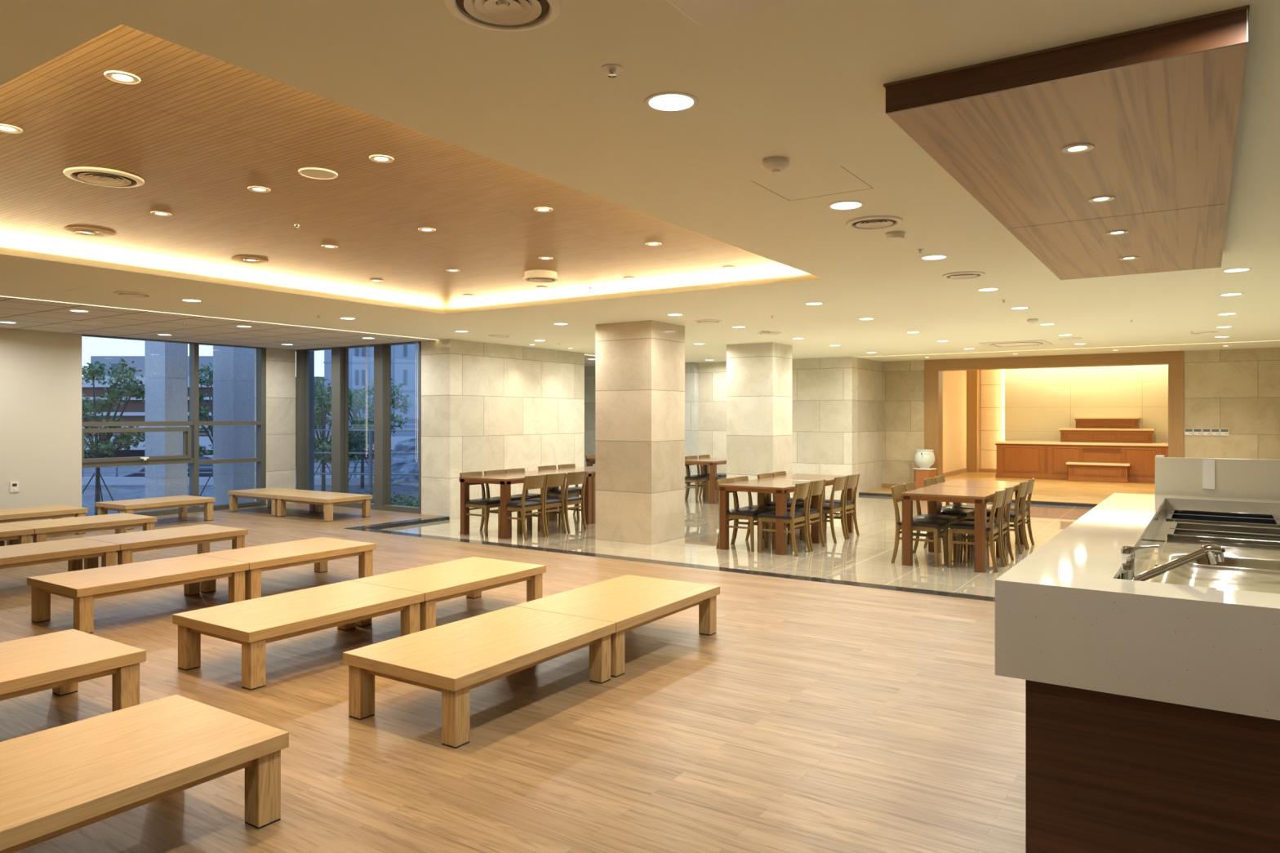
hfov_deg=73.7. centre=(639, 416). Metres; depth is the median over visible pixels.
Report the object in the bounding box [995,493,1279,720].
countertop
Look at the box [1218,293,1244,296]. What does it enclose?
recessed light
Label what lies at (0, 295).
recessed light
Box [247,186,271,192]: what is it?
recessed light
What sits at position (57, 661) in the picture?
table
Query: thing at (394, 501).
hedge
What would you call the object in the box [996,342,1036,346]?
grille
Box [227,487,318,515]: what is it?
table
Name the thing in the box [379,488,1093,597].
floor
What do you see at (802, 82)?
ceiling
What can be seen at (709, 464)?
dining table
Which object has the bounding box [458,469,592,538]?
dining table
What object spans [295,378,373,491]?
tree
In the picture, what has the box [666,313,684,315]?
recessed light
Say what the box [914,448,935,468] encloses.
ceramic pot
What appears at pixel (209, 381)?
tree
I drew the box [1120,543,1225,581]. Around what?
faucet
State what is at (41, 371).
wall
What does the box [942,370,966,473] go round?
wall
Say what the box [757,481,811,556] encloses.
dining chair
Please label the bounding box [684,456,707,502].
dining chair
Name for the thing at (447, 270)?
recessed light
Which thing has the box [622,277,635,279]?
recessed light
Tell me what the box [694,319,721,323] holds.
ceiling vent
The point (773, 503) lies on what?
seat cushion
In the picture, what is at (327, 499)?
table
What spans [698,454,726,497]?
dining chair
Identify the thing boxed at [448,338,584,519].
wall
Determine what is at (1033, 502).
trim
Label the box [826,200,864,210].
recessed light
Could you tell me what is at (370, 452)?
glass railing
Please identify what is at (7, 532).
table
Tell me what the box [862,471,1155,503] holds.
floor
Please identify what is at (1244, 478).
backsplash
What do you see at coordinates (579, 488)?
seat cushion
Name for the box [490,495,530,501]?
seat cushion
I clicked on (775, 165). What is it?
smoke detector
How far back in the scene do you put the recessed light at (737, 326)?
11.42 m
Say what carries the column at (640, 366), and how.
on the floor at (867, 557)
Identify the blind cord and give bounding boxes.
[365,345,367,457]
[415,342,417,462]
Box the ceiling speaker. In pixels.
[297,167,337,179]
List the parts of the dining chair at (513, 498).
leg, backrest, leg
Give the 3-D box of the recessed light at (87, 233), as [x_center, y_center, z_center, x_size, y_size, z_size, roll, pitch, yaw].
[-4.008,-1.327,6.160,0.124,0.007,0.124,0,0,33]
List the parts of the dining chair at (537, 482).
leg, leg, seat frame, leg, backrest, leg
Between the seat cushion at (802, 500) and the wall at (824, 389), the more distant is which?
the wall at (824, 389)
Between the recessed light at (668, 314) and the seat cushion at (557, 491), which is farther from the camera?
the seat cushion at (557, 491)
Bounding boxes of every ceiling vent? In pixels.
[62,166,144,187]
[71,320,102,324]
[113,291,153,297]
[443,0,561,31]
[488,334,511,337]
[522,269,559,282]
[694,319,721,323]
[757,331,781,334]
[845,215,902,229]
[942,271,985,279]
[1057,337,1082,340]
[1190,331,1217,334]
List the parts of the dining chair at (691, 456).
leg, backrest, leg, leg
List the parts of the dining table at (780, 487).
leg, leg, leg, leg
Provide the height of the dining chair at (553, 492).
0.832 m
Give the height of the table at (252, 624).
0.335 m
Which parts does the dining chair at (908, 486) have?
backrest, leg, leg, leg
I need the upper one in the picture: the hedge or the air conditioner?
the air conditioner
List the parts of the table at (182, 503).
leg, rail, leg, rail, leg, leg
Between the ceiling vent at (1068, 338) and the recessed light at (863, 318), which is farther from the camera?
the ceiling vent at (1068, 338)
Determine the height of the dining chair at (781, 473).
0.832 m
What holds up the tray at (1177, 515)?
on the counter at (1153, 705)
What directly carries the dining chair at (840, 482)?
on the floor at (867, 557)
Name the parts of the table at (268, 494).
leg, rail, leg, leg, leg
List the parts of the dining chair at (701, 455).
leg, backrest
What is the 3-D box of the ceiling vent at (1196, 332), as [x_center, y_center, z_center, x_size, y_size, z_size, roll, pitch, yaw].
[8.048,-1.197,12.181,0.340,0.016,0.340,0,0,33]
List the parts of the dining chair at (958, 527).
leg, leg, seat frame, leg, backrest, leg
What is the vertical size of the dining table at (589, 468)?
0.780 m
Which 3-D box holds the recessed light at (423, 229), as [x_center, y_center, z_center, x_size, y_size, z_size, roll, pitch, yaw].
[-1.512,-1.327,6.057,0.124,0.007,0.124,0,0,33]
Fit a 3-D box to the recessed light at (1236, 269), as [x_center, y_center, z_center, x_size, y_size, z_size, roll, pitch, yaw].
[4.896,-1.204,7.001,0.208,0.009,0.208,0,0,33]
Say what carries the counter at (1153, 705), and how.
on the floor at (815, 717)
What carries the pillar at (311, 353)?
on the ground
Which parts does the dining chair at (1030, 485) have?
leg, leg, backrest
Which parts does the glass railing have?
rail, post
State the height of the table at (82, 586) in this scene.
0.335 m
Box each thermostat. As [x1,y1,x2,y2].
[1184,428,1192,435]
[1193,428,1201,435]
[1202,428,1210,435]
[1211,428,1219,435]
[1220,428,1228,435]
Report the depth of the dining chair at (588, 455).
17.16 m
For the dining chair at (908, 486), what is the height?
0.832 m
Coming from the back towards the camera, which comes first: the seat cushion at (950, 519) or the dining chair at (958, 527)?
the seat cushion at (950, 519)
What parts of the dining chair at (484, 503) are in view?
backrest, seat frame, leg, leg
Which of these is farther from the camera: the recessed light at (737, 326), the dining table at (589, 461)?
the dining table at (589, 461)
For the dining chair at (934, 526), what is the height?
0.832 m
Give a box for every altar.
[994,440,1168,483]
[1058,427,1155,443]
[1074,417,1140,428]
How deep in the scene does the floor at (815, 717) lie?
4.31 m
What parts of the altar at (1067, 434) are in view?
panel, panel moulding, panel, panel moulding, cornice, panel moulding, panel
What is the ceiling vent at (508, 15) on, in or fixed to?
in the ceiling at (802, 82)
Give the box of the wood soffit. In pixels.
[883,4,1249,279]
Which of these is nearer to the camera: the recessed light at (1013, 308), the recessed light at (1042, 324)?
the recessed light at (1013, 308)
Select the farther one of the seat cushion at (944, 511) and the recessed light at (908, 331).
the recessed light at (908, 331)
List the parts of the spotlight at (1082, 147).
bulb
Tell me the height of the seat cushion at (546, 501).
0.049 m
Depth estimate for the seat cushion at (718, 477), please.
15.73 m
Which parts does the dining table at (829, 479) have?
leg, leg, leg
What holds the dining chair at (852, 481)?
on the floor at (867, 557)
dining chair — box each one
[459,471,500,536]
[484,469,530,532]
[497,474,546,541]
[505,468,550,528]
[520,472,567,537]
[537,465,580,519]
[541,471,586,533]
[557,463,582,519]
[585,454,595,463]
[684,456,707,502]
[686,455,718,500]
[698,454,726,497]
[707,476,726,503]
[715,477,768,551]
[733,475,775,546]
[757,472,804,540]
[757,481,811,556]
[772,471,811,535]
[774,479,826,551]
[799,475,847,543]
[825,473,859,538]
[890,484,947,567]
[903,481,957,561]
[923,477,974,551]
[934,475,974,546]
[947,488,1005,572]
[958,485,1014,565]
[986,478,1035,549]
[986,480,1028,554]
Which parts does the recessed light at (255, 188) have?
bulb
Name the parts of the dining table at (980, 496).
leg, leg, leg, leg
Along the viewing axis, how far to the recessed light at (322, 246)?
6.66 m
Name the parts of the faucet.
lever, spout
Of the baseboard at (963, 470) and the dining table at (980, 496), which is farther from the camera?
the baseboard at (963, 470)
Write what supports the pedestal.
on the floor at (1043, 490)
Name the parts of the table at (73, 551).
rail, leg, leg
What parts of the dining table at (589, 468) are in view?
leg, leg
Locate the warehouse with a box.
[90,355,213,376]
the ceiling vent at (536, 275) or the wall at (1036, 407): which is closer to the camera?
the ceiling vent at (536, 275)
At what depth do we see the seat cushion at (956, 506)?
10.73 m
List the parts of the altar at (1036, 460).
panel moulding, panel, panel, panel moulding, cornice, panel, panel moulding, panel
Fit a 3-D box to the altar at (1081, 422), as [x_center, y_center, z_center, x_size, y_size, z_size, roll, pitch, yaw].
[11.909,0.157,21.748,1.445,0.277,0.580,0,0,33]
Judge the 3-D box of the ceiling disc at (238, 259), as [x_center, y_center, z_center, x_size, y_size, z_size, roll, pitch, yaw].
[-3.303,-1.327,7.228,0.290,0.006,0.290,0,0,33]
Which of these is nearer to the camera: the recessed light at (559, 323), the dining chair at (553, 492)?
the recessed light at (559, 323)
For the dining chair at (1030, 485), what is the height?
0.832 m
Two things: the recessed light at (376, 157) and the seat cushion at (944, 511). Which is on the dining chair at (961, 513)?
the seat cushion at (944, 511)
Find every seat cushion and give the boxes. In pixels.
[465,497,500,505]
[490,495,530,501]
[497,500,541,507]
[512,493,550,498]
[524,497,561,504]
[546,488,580,494]
[546,495,582,502]
[568,486,582,492]
[684,475,707,479]
[692,474,718,478]
[705,473,726,476]
[707,476,726,480]
[726,507,768,515]
[741,505,775,511]
[757,511,804,519]
[767,500,804,507]
[774,507,818,515]
[786,497,811,502]
[799,502,841,509]
[825,499,853,505]
[897,518,947,527]
[912,514,957,523]
[941,507,974,515]
[942,504,974,510]
[947,520,998,530]
[958,516,1006,524]
[986,506,1027,511]
[986,509,1021,517]
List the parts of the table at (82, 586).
leg, rail, leg, rail, leg, leg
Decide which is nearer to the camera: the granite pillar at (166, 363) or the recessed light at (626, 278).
the recessed light at (626, 278)
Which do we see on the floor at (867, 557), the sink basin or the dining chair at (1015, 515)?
the dining chair at (1015, 515)
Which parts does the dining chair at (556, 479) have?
leg, leg, leg, seat frame, backrest, leg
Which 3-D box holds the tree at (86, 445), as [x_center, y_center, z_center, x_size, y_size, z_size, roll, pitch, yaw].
[-11.152,0.707,16.069,1.745,2.587,1.889,0,0,7]
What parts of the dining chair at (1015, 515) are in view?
seat frame, leg, backrest, leg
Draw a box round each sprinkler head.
[600,63,623,77]
[915,248,924,253]
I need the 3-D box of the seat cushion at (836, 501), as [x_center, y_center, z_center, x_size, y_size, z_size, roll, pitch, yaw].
[2.610,1.153,11.496,0.430,0.049,0.418,0,0,33]
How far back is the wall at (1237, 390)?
15.38 m
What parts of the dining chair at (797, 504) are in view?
backrest, leg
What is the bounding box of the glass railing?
[295,429,418,500]
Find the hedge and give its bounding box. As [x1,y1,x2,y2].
[359,490,418,506]
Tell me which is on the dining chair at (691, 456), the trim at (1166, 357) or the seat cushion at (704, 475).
the seat cushion at (704, 475)
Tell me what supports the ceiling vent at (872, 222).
in the ceiling at (802, 82)
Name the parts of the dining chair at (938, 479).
backrest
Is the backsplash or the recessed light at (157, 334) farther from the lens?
the recessed light at (157, 334)
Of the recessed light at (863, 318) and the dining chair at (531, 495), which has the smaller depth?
the recessed light at (863, 318)
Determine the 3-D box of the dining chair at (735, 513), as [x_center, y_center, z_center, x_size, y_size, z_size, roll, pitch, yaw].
[1.238,1.184,10.413,0.525,0.832,0.418,0,0,33]
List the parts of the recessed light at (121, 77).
bulb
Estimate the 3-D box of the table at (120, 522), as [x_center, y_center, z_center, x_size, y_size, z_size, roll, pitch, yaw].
[-6.541,1.383,10.018,0.810,0.335,1.296,0,0,33]
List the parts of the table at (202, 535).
leg, leg, rail, leg, leg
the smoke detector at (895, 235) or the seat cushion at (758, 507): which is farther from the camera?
the seat cushion at (758, 507)
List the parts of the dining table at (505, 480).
leg, leg, leg, leg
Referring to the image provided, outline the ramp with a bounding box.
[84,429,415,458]
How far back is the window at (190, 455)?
13.88 m
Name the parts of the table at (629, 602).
leg, rail, leg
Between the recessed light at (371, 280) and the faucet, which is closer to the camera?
the faucet
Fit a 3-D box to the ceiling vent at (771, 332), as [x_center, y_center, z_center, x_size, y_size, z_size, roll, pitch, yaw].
[1.860,-1.197,12.267,0.340,0.016,0.340,0,0,33]
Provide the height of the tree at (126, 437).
3.177 m
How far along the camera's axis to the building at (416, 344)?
25.43 m
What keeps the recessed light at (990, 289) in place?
in the ceiling at (802, 82)
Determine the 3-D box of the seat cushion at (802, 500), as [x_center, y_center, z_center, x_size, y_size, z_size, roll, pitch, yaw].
[2.165,1.153,11.730,0.430,0.049,0.418,0,0,33]
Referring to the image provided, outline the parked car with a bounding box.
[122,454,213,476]
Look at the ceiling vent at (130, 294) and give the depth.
8.32 m
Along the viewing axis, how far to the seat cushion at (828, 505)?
10.95 m
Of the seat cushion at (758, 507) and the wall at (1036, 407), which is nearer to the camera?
the seat cushion at (758, 507)
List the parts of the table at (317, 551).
leg, leg, rail, leg, leg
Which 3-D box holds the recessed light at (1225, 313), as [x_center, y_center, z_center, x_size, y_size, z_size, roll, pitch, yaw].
[6.875,-1.204,9.996,0.208,0.009,0.208,0,0,33]
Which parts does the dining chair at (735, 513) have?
leg, backrest, leg, seat frame, leg, leg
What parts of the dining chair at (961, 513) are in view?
leg, backrest, seat frame, leg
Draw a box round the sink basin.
[1134,540,1279,594]
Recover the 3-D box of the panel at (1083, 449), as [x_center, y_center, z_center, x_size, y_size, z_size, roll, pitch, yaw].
[11.069,0.800,20.473,0.840,0.100,0.010,0,0,33]
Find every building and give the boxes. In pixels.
[81,376,213,436]
[323,343,417,436]
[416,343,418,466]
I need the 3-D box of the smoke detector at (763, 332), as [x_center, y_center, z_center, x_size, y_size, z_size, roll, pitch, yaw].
[1.767,-1.185,12.017,0.130,0.041,0.130,0,0,33]
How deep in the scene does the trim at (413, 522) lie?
12.55 m
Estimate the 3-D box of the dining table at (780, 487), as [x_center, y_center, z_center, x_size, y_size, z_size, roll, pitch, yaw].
[1.625,1.210,10.568,0.850,0.780,1.181,0,0,33]
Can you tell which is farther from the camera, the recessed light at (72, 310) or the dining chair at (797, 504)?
the dining chair at (797, 504)
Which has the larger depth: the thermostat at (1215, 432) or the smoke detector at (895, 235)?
the thermostat at (1215, 432)
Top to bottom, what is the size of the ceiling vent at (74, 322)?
0.016 m
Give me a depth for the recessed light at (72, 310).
9.66 m
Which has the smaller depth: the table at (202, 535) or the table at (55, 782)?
the table at (55, 782)
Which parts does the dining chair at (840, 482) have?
leg, seat frame, leg, backrest, leg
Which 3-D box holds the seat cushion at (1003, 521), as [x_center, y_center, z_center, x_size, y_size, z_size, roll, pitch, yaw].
[3.819,1.153,9.498,0.430,0.049,0.418,0,0,33]
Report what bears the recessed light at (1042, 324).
in the ceiling at (802, 82)
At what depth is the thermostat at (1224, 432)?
15.25 m
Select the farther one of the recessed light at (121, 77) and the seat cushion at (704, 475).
the seat cushion at (704, 475)
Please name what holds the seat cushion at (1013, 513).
on the dining chair at (1015, 515)
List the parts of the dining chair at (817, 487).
leg, leg, seat frame, backrest, leg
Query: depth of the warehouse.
70.98 m
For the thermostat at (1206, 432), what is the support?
attached to the wall at (1237, 390)
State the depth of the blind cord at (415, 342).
13.64 m
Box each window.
[81,334,266,516]
[296,341,421,514]
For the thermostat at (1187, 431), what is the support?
attached to the wall at (1237, 390)
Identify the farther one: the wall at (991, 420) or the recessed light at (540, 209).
the wall at (991, 420)
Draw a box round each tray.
[1165,509,1279,526]
[1167,522,1279,546]
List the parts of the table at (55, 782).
rail, leg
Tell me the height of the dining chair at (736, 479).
0.832 m
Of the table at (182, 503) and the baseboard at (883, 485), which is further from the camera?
the baseboard at (883, 485)
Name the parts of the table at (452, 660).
leg, rail, leg, rail, leg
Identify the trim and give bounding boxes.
[342,527,995,601]
[355,515,449,529]
[751,165,873,200]
[858,492,1098,506]
[924,351,1183,370]
[924,370,942,475]
[980,384,999,450]
[1168,363,1183,457]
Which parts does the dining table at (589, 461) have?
leg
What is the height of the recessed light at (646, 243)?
0.007 m
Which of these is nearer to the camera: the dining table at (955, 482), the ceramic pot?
the dining table at (955, 482)
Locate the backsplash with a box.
[1155,455,1279,500]
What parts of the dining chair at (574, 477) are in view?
leg, leg, seat frame, backrest, leg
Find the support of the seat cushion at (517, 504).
on the dining chair at (537, 482)
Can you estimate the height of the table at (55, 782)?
0.335 m
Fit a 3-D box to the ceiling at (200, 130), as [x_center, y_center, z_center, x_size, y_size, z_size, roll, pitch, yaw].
[-1.940,-1.350,6.318,5.658,0.040,6.788,0,0,33]
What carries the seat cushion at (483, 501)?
on the dining chair at (484, 503)
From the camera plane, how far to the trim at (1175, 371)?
15.65 m
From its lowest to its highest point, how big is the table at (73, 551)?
0.335 m
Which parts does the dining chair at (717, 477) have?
leg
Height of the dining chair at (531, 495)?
0.832 m
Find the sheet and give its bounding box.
[1202,459,1214,488]
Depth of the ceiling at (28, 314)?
11.56 m
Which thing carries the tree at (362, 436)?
on the ground at (118, 492)
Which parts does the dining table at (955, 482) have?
leg, leg, leg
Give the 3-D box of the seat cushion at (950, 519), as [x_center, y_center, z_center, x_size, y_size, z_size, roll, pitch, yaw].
[3.345,1.153,9.716,0.430,0.049,0.418,0,0,33]
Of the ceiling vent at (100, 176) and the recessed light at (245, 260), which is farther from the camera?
the recessed light at (245, 260)
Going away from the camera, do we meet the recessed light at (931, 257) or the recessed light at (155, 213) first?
the recessed light at (155, 213)
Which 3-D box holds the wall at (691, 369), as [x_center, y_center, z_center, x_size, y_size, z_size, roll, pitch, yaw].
[-0.299,-0.125,20.046,3.800,3.450,0.280,0,0,33]
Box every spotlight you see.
[1060,142,1094,153]
[1087,195,1115,202]
[1105,230,1128,235]
[1119,256,1139,260]
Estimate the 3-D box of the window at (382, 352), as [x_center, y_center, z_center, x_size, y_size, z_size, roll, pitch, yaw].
[-4.801,0.168,14.563,3.272,2.785,0.156,0,0,33]
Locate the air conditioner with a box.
[978,340,1052,347]
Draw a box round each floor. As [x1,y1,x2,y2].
[0,502,1025,852]
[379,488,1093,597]
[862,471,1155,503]
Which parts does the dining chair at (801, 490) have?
leg, leg, seat frame, leg, backrest, leg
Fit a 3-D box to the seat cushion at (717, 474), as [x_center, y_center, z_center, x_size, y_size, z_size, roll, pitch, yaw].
[1.516,1.153,16.953,0.430,0.049,0.418,0,0,33]
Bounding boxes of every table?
[0,504,88,534]
[0,524,34,546]
[0,537,119,571]
[0,629,146,711]
[0,694,288,852]
[3,512,157,545]
[26,554,248,633]
[81,524,248,569]
[95,495,215,529]
[172,580,424,690]
[197,537,376,600]
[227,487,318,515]
[275,491,372,521]
[342,606,615,748]
[349,556,546,631]
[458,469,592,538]
[513,574,719,677]
[550,466,595,523]
[586,457,595,466]
[684,457,726,503]
[718,478,821,555]
[762,473,853,542]
[901,485,1006,573]
[930,479,1024,556]
[1066,462,1130,483]
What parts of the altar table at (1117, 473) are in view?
panel, panel moulding, cornice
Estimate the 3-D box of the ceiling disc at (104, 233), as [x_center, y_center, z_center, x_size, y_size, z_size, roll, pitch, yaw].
[-3.953,-1.327,6.135,0.310,0.006,0.310,0,0,33]
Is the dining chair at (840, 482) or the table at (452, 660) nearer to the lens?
the table at (452, 660)
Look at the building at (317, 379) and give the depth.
154.77 m
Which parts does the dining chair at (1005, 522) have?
leg, leg, leg, seat frame, backrest, leg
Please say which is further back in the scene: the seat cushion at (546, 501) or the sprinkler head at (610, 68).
the seat cushion at (546, 501)
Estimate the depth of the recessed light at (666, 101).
3.25 m
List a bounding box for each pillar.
[144,340,187,511]
[213,346,254,504]
[309,351,314,490]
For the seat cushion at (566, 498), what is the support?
on the dining chair at (574, 477)
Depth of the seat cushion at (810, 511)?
10.35 m
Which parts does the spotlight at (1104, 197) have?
bulb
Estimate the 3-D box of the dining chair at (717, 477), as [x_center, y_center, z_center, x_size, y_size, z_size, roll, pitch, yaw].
[1.583,1.184,15.806,0.525,0.832,0.418,0,0,33]
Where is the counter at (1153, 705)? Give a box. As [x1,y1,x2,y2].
[995,493,1279,852]
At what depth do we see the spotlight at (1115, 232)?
5.09 m
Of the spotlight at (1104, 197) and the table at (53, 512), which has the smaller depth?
the spotlight at (1104, 197)
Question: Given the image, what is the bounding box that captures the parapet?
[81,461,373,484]
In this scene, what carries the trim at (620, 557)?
attached to the floor at (815, 717)
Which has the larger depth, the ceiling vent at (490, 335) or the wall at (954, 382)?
the wall at (954, 382)
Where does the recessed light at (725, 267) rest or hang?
in the ceiling at (200, 130)
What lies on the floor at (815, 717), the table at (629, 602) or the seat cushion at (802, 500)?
the table at (629, 602)
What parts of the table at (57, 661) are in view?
rail, leg, leg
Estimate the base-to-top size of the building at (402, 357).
30.000 m
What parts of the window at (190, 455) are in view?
sash, handle, sill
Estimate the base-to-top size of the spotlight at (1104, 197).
0.007 m
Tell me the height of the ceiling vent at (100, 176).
0.022 m
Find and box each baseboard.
[881,483,903,488]
[942,467,967,477]
[978,468,996,472]
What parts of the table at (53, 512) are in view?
rail, leg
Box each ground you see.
[81,458,418,515]
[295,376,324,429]
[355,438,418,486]
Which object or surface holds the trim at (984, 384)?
attached to the wall at (991, 420)
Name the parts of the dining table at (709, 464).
leg, leg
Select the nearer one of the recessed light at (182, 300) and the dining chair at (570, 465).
the recessed light at (182, 300)
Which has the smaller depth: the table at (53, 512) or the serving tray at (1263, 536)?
the serving tray at (1263, 536)
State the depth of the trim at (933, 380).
18.09 m
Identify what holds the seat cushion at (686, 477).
on the dining chair at (695, 479)
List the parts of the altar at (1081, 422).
panel, panel moulding, cornice, panel moulding, panel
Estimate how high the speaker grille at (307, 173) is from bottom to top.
0.002 m
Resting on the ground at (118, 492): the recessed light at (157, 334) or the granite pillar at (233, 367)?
the granite pillar at (233, 367)
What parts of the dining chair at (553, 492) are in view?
backrest, seat frame, leg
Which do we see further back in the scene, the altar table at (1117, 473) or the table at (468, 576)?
the altar table at (1117, 473)
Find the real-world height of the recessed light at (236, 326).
0.009 m
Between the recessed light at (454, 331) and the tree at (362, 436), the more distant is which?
the tree at (362, 436)
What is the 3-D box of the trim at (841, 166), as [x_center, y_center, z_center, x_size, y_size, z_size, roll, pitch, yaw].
[0.899,-1.205,4.429,0.475,0.002,0.481,0,0,33]
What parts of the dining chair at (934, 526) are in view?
leg, backrest, seat frame, leg, leg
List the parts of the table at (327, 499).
leg, rail, leg, leg, rail, leg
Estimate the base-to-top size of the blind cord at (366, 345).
1.878 m
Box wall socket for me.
[9,480,18,492]
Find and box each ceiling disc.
[64,226,115,236]
[231,256,268,263]
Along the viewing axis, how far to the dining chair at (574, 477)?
11.94 m
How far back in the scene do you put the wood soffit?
3.34 m
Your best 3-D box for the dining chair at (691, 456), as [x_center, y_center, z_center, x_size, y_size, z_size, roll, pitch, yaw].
[1.196,1.184,16.553,0.525,0.832,0.418,0,0,33]
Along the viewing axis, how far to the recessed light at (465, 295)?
9.38 m
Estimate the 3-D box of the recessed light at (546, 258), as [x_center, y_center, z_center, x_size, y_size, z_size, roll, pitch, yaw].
[-0.789,-1.327,7.150,0.124,0.007,0.124,0,0,33]
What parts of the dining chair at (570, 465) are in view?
backrest, leg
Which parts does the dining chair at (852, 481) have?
leg, leg, seat frame, backrest, leg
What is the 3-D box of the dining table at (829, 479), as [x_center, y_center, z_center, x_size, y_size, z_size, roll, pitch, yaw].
[2.289,1.210,11.573,0.850,0.780,1.181,0,0,33]
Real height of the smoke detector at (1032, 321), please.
0.058 m
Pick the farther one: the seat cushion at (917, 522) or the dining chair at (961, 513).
the dining chair at (961, 513)
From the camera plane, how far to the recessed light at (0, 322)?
10.88 m
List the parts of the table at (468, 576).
leg, leg, leg, rail, leg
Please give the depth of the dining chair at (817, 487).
10.36 m
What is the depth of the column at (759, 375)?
14.05 m
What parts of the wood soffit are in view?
shadow trim, edge trim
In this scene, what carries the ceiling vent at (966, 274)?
in the ceiling at (802, 82)
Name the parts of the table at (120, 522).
leg, leg, rail, leg, leg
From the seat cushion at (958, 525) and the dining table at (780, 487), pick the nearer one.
the seat cushion at (958, 525)
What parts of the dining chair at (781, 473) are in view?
backrest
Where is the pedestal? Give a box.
[912,467,936,488]
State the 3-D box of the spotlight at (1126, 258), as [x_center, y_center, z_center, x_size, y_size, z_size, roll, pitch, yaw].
[3.383,-1.097,5.903,0.124,0.007,0.124,0,0,33]
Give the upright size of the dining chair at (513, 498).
0.832 m
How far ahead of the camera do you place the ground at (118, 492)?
23.49 m
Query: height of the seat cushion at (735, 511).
0.049 m
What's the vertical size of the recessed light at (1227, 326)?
0.009 m
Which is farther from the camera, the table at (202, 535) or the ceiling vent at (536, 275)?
the table at (202, 535)
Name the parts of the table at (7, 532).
leg, rail, leg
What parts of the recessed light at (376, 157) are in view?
bulb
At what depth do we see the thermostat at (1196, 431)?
15.47 m
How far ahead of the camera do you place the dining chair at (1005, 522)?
9.43 m
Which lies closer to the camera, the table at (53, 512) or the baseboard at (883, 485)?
the table at (53, 512)
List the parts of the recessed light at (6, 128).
bulb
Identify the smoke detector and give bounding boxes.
[760,330,769,334]
[761,156,790,173]
[884,231,905,240]
[1026,318,1038,324]
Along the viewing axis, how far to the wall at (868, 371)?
17.95 m
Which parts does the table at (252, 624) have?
leg, rail, leg, rail, leg, leg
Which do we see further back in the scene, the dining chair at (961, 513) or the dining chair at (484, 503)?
the dining chair at (484, 503)
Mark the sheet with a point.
(1208, 465)
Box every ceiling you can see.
[0,0,1279,362]
[0,24,809,310]
[0,296,595,366]
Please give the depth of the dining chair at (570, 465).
13.71 m
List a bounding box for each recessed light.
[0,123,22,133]
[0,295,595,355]
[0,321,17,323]
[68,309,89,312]
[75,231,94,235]
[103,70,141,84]
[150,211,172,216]
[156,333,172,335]
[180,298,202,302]
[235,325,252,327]
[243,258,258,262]
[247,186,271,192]
[321,244,337,248]
[338,317,356,319]
[368,154,394,162]
[369,279,382,282]
[417,227,435,231]
[446,269,459,271]
[453,330,468,332]
[462,294,474,297]
[533,206,553,212]
[536,286,547,288]
[538,256,553,260]
[552,322,568,324]
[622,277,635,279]
[644,91,698,112]
[645,242,661,245]
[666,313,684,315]
[722,266,735,269]
[731,325,746,328]
[804,302,824,305]
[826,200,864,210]
[857,317,875,319]
[905,331,919,333]
[920,254,948,260]
[976,287,999,291]
[1009,306,1030,309]
[1038,323,1056,325]
[1214,325,1232,328]
[1216,312,1237,315]
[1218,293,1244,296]
[1221,267,1252,272]
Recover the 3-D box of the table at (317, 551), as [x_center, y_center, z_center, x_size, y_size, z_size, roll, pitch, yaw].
[-3.223,1.383,7.856,0.810,0.335,1.296,0,0,33]
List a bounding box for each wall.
[0,328,295,524]
[295,339,448,516]
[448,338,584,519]
[584,362,698,488]
[698,356,857,496]
[857,357,881,495]
[881,347,1279,484]
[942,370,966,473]
[966,364,1168,472]
[977,368,1004,471]
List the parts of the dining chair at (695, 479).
leg, seat frame, leg, leg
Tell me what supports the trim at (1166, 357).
attached to the wall
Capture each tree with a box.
[81,358,144,515]
[81,397,119,458]
[187,362,213,496]
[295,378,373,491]
[315,377,413,488]
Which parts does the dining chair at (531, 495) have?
backrest, leg, leg, leg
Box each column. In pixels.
[595,320,684,544]
[726,342,791,509]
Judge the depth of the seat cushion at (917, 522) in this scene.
9.20 m
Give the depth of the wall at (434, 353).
13.43 m
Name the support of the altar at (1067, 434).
on the altar at (1036, 460)
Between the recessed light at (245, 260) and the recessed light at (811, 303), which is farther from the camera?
the recessed light at (811, 303)
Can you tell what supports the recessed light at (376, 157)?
in the ceiling at (200, 130)
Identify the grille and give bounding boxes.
[301,169,334,177]
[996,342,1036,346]
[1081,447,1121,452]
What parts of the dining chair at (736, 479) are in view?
leg, backrest, leg, leg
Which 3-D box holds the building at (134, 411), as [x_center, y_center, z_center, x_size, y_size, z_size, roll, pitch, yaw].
[-41.056,-0.025,59.728,27.702,5.550,18.773,0,0,33]
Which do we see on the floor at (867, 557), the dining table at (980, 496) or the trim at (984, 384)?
the dining table at (980, 496)

